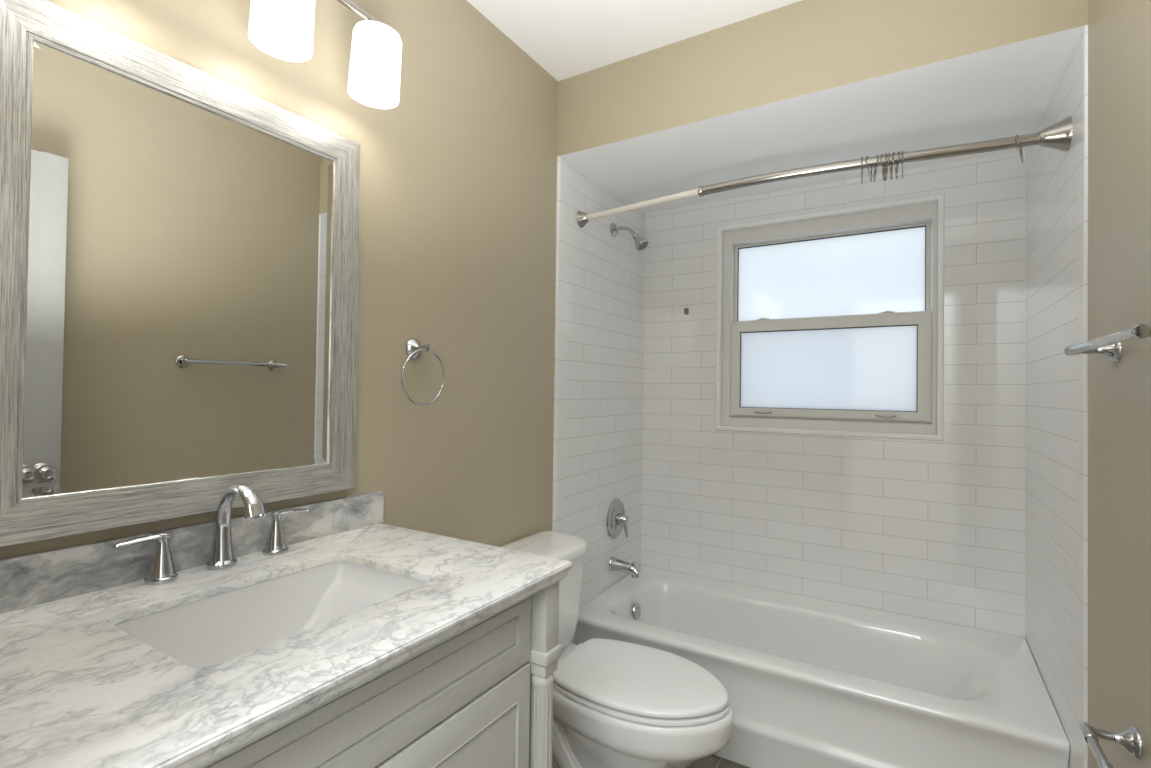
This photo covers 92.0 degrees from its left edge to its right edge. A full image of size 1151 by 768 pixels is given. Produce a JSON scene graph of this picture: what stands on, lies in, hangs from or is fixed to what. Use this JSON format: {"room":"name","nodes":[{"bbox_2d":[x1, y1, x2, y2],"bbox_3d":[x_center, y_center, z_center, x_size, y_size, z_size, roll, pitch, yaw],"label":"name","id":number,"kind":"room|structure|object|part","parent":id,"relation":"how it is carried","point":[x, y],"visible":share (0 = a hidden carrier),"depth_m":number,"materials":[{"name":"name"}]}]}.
{"room":"bathroom","nodes":[
{"label":"bathroom","id":0,"kind":"room"},
{"bbox_2d":[0,0,644,643],"bbox_3d":[-0.382,0.051,1.726,0.132,2.440,2.622,0,-1,31],"label":"wall","id":1,"kind":"structure","parent":0,"point":[458,197],"depth_m":1.70,"materials":[{"name":"beige paint"}]},
{"bbox_2d":[0,0,359,546],"bbox_3d":[-0.702,-0.171,1.065,0.028,0.830,0.648,0,-1,31],"label":"wall mirror","id":2,"kind":"object","parent":1,"relation":"attached to","point":[179,244],"visible":1,"depth_m":0.98,"materials":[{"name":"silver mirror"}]},
{"bbox_2d":[0,491,383,613],"bbox_3d":[-0.718,0.305,1.052,0.018,0.078,0.856,0,-1,31],"label":"backsplash","id":3,"kind":"structure","parent":1,"relation":"attached to","point":[35,578],"depth_m":0.97,"materials":[{"name":"grey stone"}]},
{"bbox_2d":[248,0,314,61],"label":"vanity light","id":4,"kind":"object","parent":1,"relation":"attached to","point":[282,29],"depth_m":1.06,"materials":[{"name":"white glass"}]},
{"bbox_3d":[-0.571,-0.732,1.085,0.120,0.156,0.112,0,-1,31],"label":"lamp shade","id":5,"kind":"part","parent":4,"relation":"part of","materials":[{"name":"white glass"}]},
{"bbox_2d":[337,0,401,108],"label":"vanity light","id":6,"kind":"object","parent":1,"relation":"attached to","point":[376,48],"depth_m":1.23,"materials":[{"name":"white glass"}]},
{"bbox_3d":[-0.458,-0.728,1.272,0.120,0.156,0.112,0,-1,31],"label":"lamp shade","id":7,"kind":"part","parent":6,"relation":"part of","materials":[{"name":"white glass"}]},
{"bbox_2d":[401,338,444,405],"bbox_3d":[-0.421,-0.034,1.497,0.061,0.184,0.154,0,-1,31],"label":"towel ring","id":8,"kind":"object","parent":1,"relation":"attached to","point":[414,348],"visible":1,"depth_m":1.50,"materials":[{"name":"silver metal"}]},
{"bbox_2d":[552,156,567,532],"bbox_3d":[-0.067,0.205,2.139,0.022,2.150,0.059,0,-1,31],"label":"trim","id":9,"kind":"structure","parent":1,"relation":"attached to","point":[562,164],"depth_m":2.13,"materials":[{"name":"white tile"}]},
{"bbox_2d":[606,499,628,538],"bbox_3d":[0.209,0.616,2.526,0.063,0.178,0.178,0,-1,31],"label":"shower valve","id":10,"kind":"object","parent":1,"relation":"attached to","point":[616,519],"visible":1,"depth_m":2.51,"materials":[{"name":"silver metal"}]},
{"bbox_3d":[0.215,0.642,2.522,0.048,0.107,0.054,0,-1,31],"label":"valve lever","id":11,"kind":"part","parent":10,"relation":"part of","materials":[{"name":"silver metal"}]},
{"bbox_2d":[609,556,640,577],"bbox_3d":[0.226,0.819,2.484,0.140,0.072,0.064,0,-1,31],"label":"tub spout","id":12,"kind":"object","parent":1,"relation":"attached to","point":[615,564],"visible":1,"depth_m":2.47,"materials":[{"name":"silver metal"}]},
{"bbox_2d":[610,223,648,250],"bbox_3d":[0.243,-0.658,2.469,0.171,0.140,0.064,0,-1,31],"label":"showerhead","id":13,"kind":"object","parent":1,"relation":"attached to","point":[640,242],"visible":1,"depth_m":2.45,"materials":[{"name":"silver metal"}]},
{"bbox_3d":[0.222,-0.676,2.482,0.113,0.061,0.017,0,-1,31],"label":"shower arm","id":14,"kind":"part","parent":13,"relation":"part of","materials":[{"name":"silver metal"}]},
{"bbox_2d":[576,116,1072,227],"bbox_3d":[0.650,-0.667,1.847,1.520,0.086,0.132,0,-1,31],"label":"shower curtain rod","id":15,"kind":"object","parent":1,"relation":"attached to","point":[1058,135],"visible":1,"depth_m":1.66,"materials":[{"name":"silver metal"}]},
{"bbox_2d":[861,157,862,183],"bbox_3d":[0.866,-0.646,1.680,0.006,0.081,0.046,1,0,30],"label":"curtain ring","id":16,"kind":"object","parent":15,"relation":"hanging from","point":[861,157],"visible":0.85,"depth_m":1.67,"materials":[{"name":"metal"}]},
{"bbox_2d":[865,156,872,181],"bbox_3d":[0.884,-0.646,1.672,0.046,0.080,0.015,1,-1,-44],"label":"curtain ring","id":17,"kind":"object","parent":15,"relation":"hanging from","point":[866,156],"visible":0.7,"depth_m":1.66,"materials":[{"name":"metal"}]},
{"bbox_2d":[874,154,878,181],"bbox_3d":[0.900,-0.645,1.665,0.013,0.080,0.046,0,-1,16],"label":"curtain ring","id":18,"kind":"object","parent":15,"relation":"hanging from","point":[875,170],"visible":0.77,"depth_m":1.66,"materials":[{"name":"metal"}]},
{"bbox_2d":[880,154,884,180],"bbox_3d":[0.916,-0.645,1.658,0.009,0.081,0.046,0,-1,37],"label":"curtain ring","id":19,"kind":"object","parent":15,"relation":"hanging from","point":[881,156],"visible":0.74,"depth_m":1.65,"materials":[{"name":"metal"}]},
{"bbox_2d":[884,153,886,180],"bbox_3d":[0.923,-0.645,1.655,0.008,0.081,0.046,0,-1,27],"label":"curtain ring","id":20,"kind":"object","parent":15,"relation":"hanging from","point":[885,153],"visible":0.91,"depth_m":1.65,"materials":[{"name":"metal"}]},
{"bbox_2d":[885,153,889,179],"bbox_3d":[0.927,-0.645,1.653,0.011,0.080,0.046,0,-1,19],"label":"curtain ring","id":21,"kind":"object","parent":15,"relation":"hanging from","point":[889,153],"visible":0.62,"depth_m":1.64,"materials":[{"name":"metal"}]},
{"bbox_2d":[887,153,891,179],"bbox_3d":[0.934,-0.645,1.650,0.010,0.081,0.046,0,-1,39],"label":"curtain ring","id":22,"kind":"object","parent":15,"relation":"hanging from","point":[890,168],"visible":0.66,"depth_m":1.64,"materials":[{"name":"metal"}]},
{"bbox_2d":[891,152,893,177],"bbox_3d":[0.939,-0.645,1.647,0.009,0.081,0.046,0,-1,23],"label":"curtain ring","id":23,"kind":"object","parent":15,"relation":"hanging from","point":[892,152],"visible":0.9,"depth_m":1.64,"materials":[{"name":"metal"}]},
{"bbox_2d":[893,152,897,178],"bbox_3d":[0.946,-0.645,1.644,0.012,0.080,0.046,0,-1,41],"label":"curtain ring","id":24,"kind":"object","parent":15,"relation":"hanging from","point":[895,167],"visible":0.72,"depth_m":1.63,"materials":[{"name":"metal"}]},
{"bbox_2d":[896,151,899,175],"bbox_3d":[0.952,-0.645,1.642,0.010,0.081,0.046,0,-1,22],"label":"curtain ring","id":25,"kind":"object","parent":15,"relation":"hanging from","point":[898,152],"visible":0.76,"depth_m":1.63,"materials":[{"name":"metal"}]},
{"bbox_2d":[901,151,903,178],"bbox_3d":[0.963,-0.645,1.637,0.006,0.081,0.046,1,-1,30],"label":"curtain ring","id":26,"kind":"object","parent":15,"relation":"hanging from","point":[902,152],"visible":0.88,"depth_m":1.63,"materials":[{"name":"metal"}]},
{"bbox_2d":[1015,135,1023,162],"bbox_3d":[1.215,-0.643,1.521,0.046,0.080,0.016,1,-1,-42],"label":"curtain ring","id":27,"kind":"object","parent":15,"relation":"hanging from","point":[1016,137],"visible":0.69,"depth_m":1.51,"materials":[{"name":"metal"}]},
{"bbox_2d":[467,0,801,80],"bbox_3d":[0.330,-1.215,0.588,2.520,0.080,4.172,0,-1,31],"label":"ceiling","id":28,"kind":"structure","parent":0,"point":[566,38],"depth_m":1.79,"materials":[{"name":"white paint"}]},
{"bbox_2d":[686,754,749,767],"bbox_3d":[0.298,1.304,0.555,2.520,0.080,4.172,0,-1,31],"label":"floor","id":29,"kind":"structure","parent":0,"point":[712,761],"depth_m":1.88,"materials":[{"name":"tile"}]},
{"bbox_2d":[205,582,560,767],"bbox_3d":[-0.487,0.822,0.900,0.567,0.874,0.828,0,-1,31],"label":"vanity cabinet","id":30,"kind":"object","parent":29,"relation":"on","point":[482,697],"visible":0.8,"depth_m":0.90,"materials":[{"name":"grey paint"}]},
{"bbox_2d":[0,523,572,767],"bbox_3d":[-0.476,0.365,0.901,0.587,0.040,0.850,0,-1,31],"label":"countertop","id":31,"kind":"structure","parent":30,"relation":"on","point":[78,690],"depth_m":0.70,"materials":[{"name":"white stone"}]},
{"bbox_2d":[112,483,308,584],"bbox_3d":[-0.626,0.264,1.031,0.149,0.161,0.345,0,-1,31],"label":"faucet","id":32,"kind":"object","parent":31,"relation":"on","point":[161,570],"visible":1,"depth_m":1.03,"materials":[{"name":"silver metal"}]},
{"bbox_3d":[-0.737,0.265,0.943,0.020,0.012,0.079,0,-1,31],"label":"lever","id":33,"kind":"part","parent":32,"relation":"part of","materials":[{"name":"silver metal"}]},
{"bbox_3d":[-0.721,0.301,0.969,0.049,0.084,0.049,0,-1,31],"label":"handle","id":34,"kind":"part","parent":32,"relation":"part of","materials":[{"name":"silver metal"}]},
{"bbox_3d":[-0.627,0.264,1.029,0.149,0.161,0.051,0,-1,31],"label":"spout","id":35,"kind":"part","parent":32,"relation":"part of","materials":[{"name":"silver metal"}]},
{"bbox_3d":[-0.616,0.304,1.143,0.049,0.084,0.049,0,-1,31],"label":"handle","id":36,"kind":"part","parent":32,"relation":"part of","materials":[{"name":"silver metal"}]},
{"bbox_3d":[-0.599,0.270,1.170,0.020,0.012,0.079,0,-1,31],"label":"lever","id":37,"kind":"part","parent":32,"relation":"part of","materials":[{"name":"silver metal"}]},
{"bbox_2d":[113,561,427,667],"bbox_3d":[-0.468,0.437,0.904,0.308,0.155,0.426,0,-1,31],"label":"sink","id":38,"kind":"object","parent":31,"relation":"in","point":[210,631],"visible":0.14,"depth_m":1.00,"materials":[{"name":"white ceramic"}]},
{"bbox_3d":[-0.189,0.834,0.929,0.021,0.588,0.358,0,-1,31],"label":"door","id":39,"kind":"part","parent":30,"relation":"part of","materials":[{"name":"grey paint"}]},
{"bbox_3d":[-0.069,0.830,1.097,0.056,0.874,0.056,0,-1,31],"label":"post","id":40,"kind":"part","parent":30,"relation":"part of","materials":[{"name":"grey paint"}]},
{"bbox_2d":[500,531,732,767],"bbox_3d":[0.093,0.902,1.670,0.756,0.749,0.428,0,-1,31],"label":"toilet","id":41,"kind":"object","parent":29,"relation":"on","point":[617,704],"visible":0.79,"depth_m":1.53,"materials":[{"name":"white ceramic"}]},
{"bbox_3d":[-0.128,0.548,1.811,0.230,0.044,0.428,0,-1,31],"label":"tank lid","id":42,"kind":"part","parent":41,"relation":"part of","materials":[{"name":"white ceramic"}]},
{"bbox_3d":[-0.133,0.725,1.811,0.198,0.309,0.396,0,-1,31],"label":"tank","id":43,"kind":"part","parent":41,"relation":"part of","materials":[{"name":"white ceramic"}]},
{"bbox_3d":[0.193,0.847,1.610,0.497,0.021,0.358,0,-1,31],"label":"seat lid","id":44,"kind":"part","parent":41,"relation":"part of","materials":[{"name":"white plastic"}]},
{"bbox_3d":[0.196,0.869,1.608,0.497,0.012,0.362,0,-1,31],"label":"seat","id":45,"kind":"part","parent":41,"relation":"part of","materials":[{"name":"white plastic"}]},
{"bbox_2d":[574,565,1069,767],"bbox_3d":[0.801,1.099,2.109,1.510,0.384,0.680,0,-1,31],"label":"bathtub","id":46,"kind":"object","parent":29,"relation":"on","point":[809,682],"visible":0.76,"depth_m":1.88,"materials":[{"name":"white ceramic"}]},
{"bbox_3d":[0.276,1.021,2.496,0.020,0.074,0.074,0,-1,31],"label":"overflow plate","id":47,"kind":"part","parent":46,"relation":"part of","materials":[{"name":"silver metal"}]},
{"bbox_2d":[563,30,1081,212],"bbox_3d":[0.800,-0.885,2.092,1.524,0.050,0.802,0,-1,31],"label":"ceiling","id":48,"kind":"structure","parent":0,"point":[1004,93],"depth_m":1.89,"materials":[{"name":"white paint"}]},
{"bbox_2d":[557,0,1087,157],"bbox_3d":[0.588,-1.012,1.742,1.524,0.290,0.020,0,-1,31],"label":"wall","id":49,"kind":"structure","parent":0,"point":[802,49],"depth_m":1.70,"materials":[{"name":"beige paint"}]},
{"bbox_2d":[641,151,1025,637],"bbox_3d":[1.027,0.078,2.474,1.544,2.440,0.140,0,-1,31],"label":"wall","id":50,"kind":"structure","parent":0,"point":[926,529],"depth_m":2.28,"materials":[{"name":"white tile"}]},
{"bbox_2d":[684,308,688,314],"bbox_3d":[0.538,-0.351,2.694,0.022,0.032,0.007,0,-1,31],"label":"clip","id":51,"kind":"object","parent":50,"relation":"attached to","point":[686,310],"visible":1,"depth_m":2.69,"materials":[{"name":"grey metal"}]},
{"bbox_2d":[715,194,943,440],"bbox_3d":[1.075,-0.261,2.435,0.894,0.960,0.129,0,-1,31],"label":"window","id":52,"kind":"structure","parent":50,"relation":"in","point":[829,322],"depth_m":2.40,"materials":[{"name":"white plastic"}]},
{"bbox_3d":[1.072,-0.065,2.414,0.702,0.349,0.004,0,-1,31],"label":"pane","id":53,"kind":"part","parent":52,"relation":"part of","materials":[{"name":"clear glass"}]},
{"bbox_3d":[1.099,-0.463,2.455,0.756,0.360,0.004,0,-1,31],"label":"pane","id":54,"kind":"part","parent":52,"relation":"part of","materials":[{"name":"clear glass"}]},
{"bbox_3d":[1.077,-0.072,2.417,0.794,0.440,0.034,0,-1,31],"label":"sash","id":55,"kind":"part","parent":52,"relation":"part of","materials":[{"name":"white plastic"}]},
{"bbox_3d":[1.103,-0.458,2.457,0.793,0.394,0.028,0,-1,31],"label":"sash","id":56,"kind":"part","parent":52,"relation":"part of","materials":[{"name":"white glass"}]},
{"bbox_2d":[1025,0,1150,767],"bbox_3d":[1.016,0.057,0.877,0.126,2.440,2.622,0,-1,31],"label":"wall","id":57,"kind":"structure","parent":0,"point":[1119,31],"depth_m":1.25,"materials":[{"name":"beige paint"}]},
{"bbox_2d":[1078,25,1087,767],"bbox_3d":[1.236,0.211,1.347,0.016,2.150,0.059,0,-1,31],"label":"trim","id":58,"kind":"structure","parent":57,"relation":"attached to","point":[1083,39],"depth_m":1.34,"materials":[{"name":"white tile"}]},
{"bbox_2d":[1064,324,1150,362],"bbox_3d":[0.969,-0.074,0.986,0.080,0.054,0.446,0,-1,31],"label":"towel bar","id":59,"kind":"object","parent":57,"relation":"attached to","point":[1110,345],"visible":1,"depth_m":1.00,"materials":[{"name":"silver metal"}]},
{"bbox_2d":[1078,722,1142,767],"bbox_3d":[0.960,0.660,0.978,0.080,0.054,0.212,0,-1,31],"label":"towel bar","id":60,"kind":"object","parent":57,"relation":"attached to","point":[1130,738],"visible":1,"depth_m":1.02,"materials":[{"name":"silver metal"}]}
]}

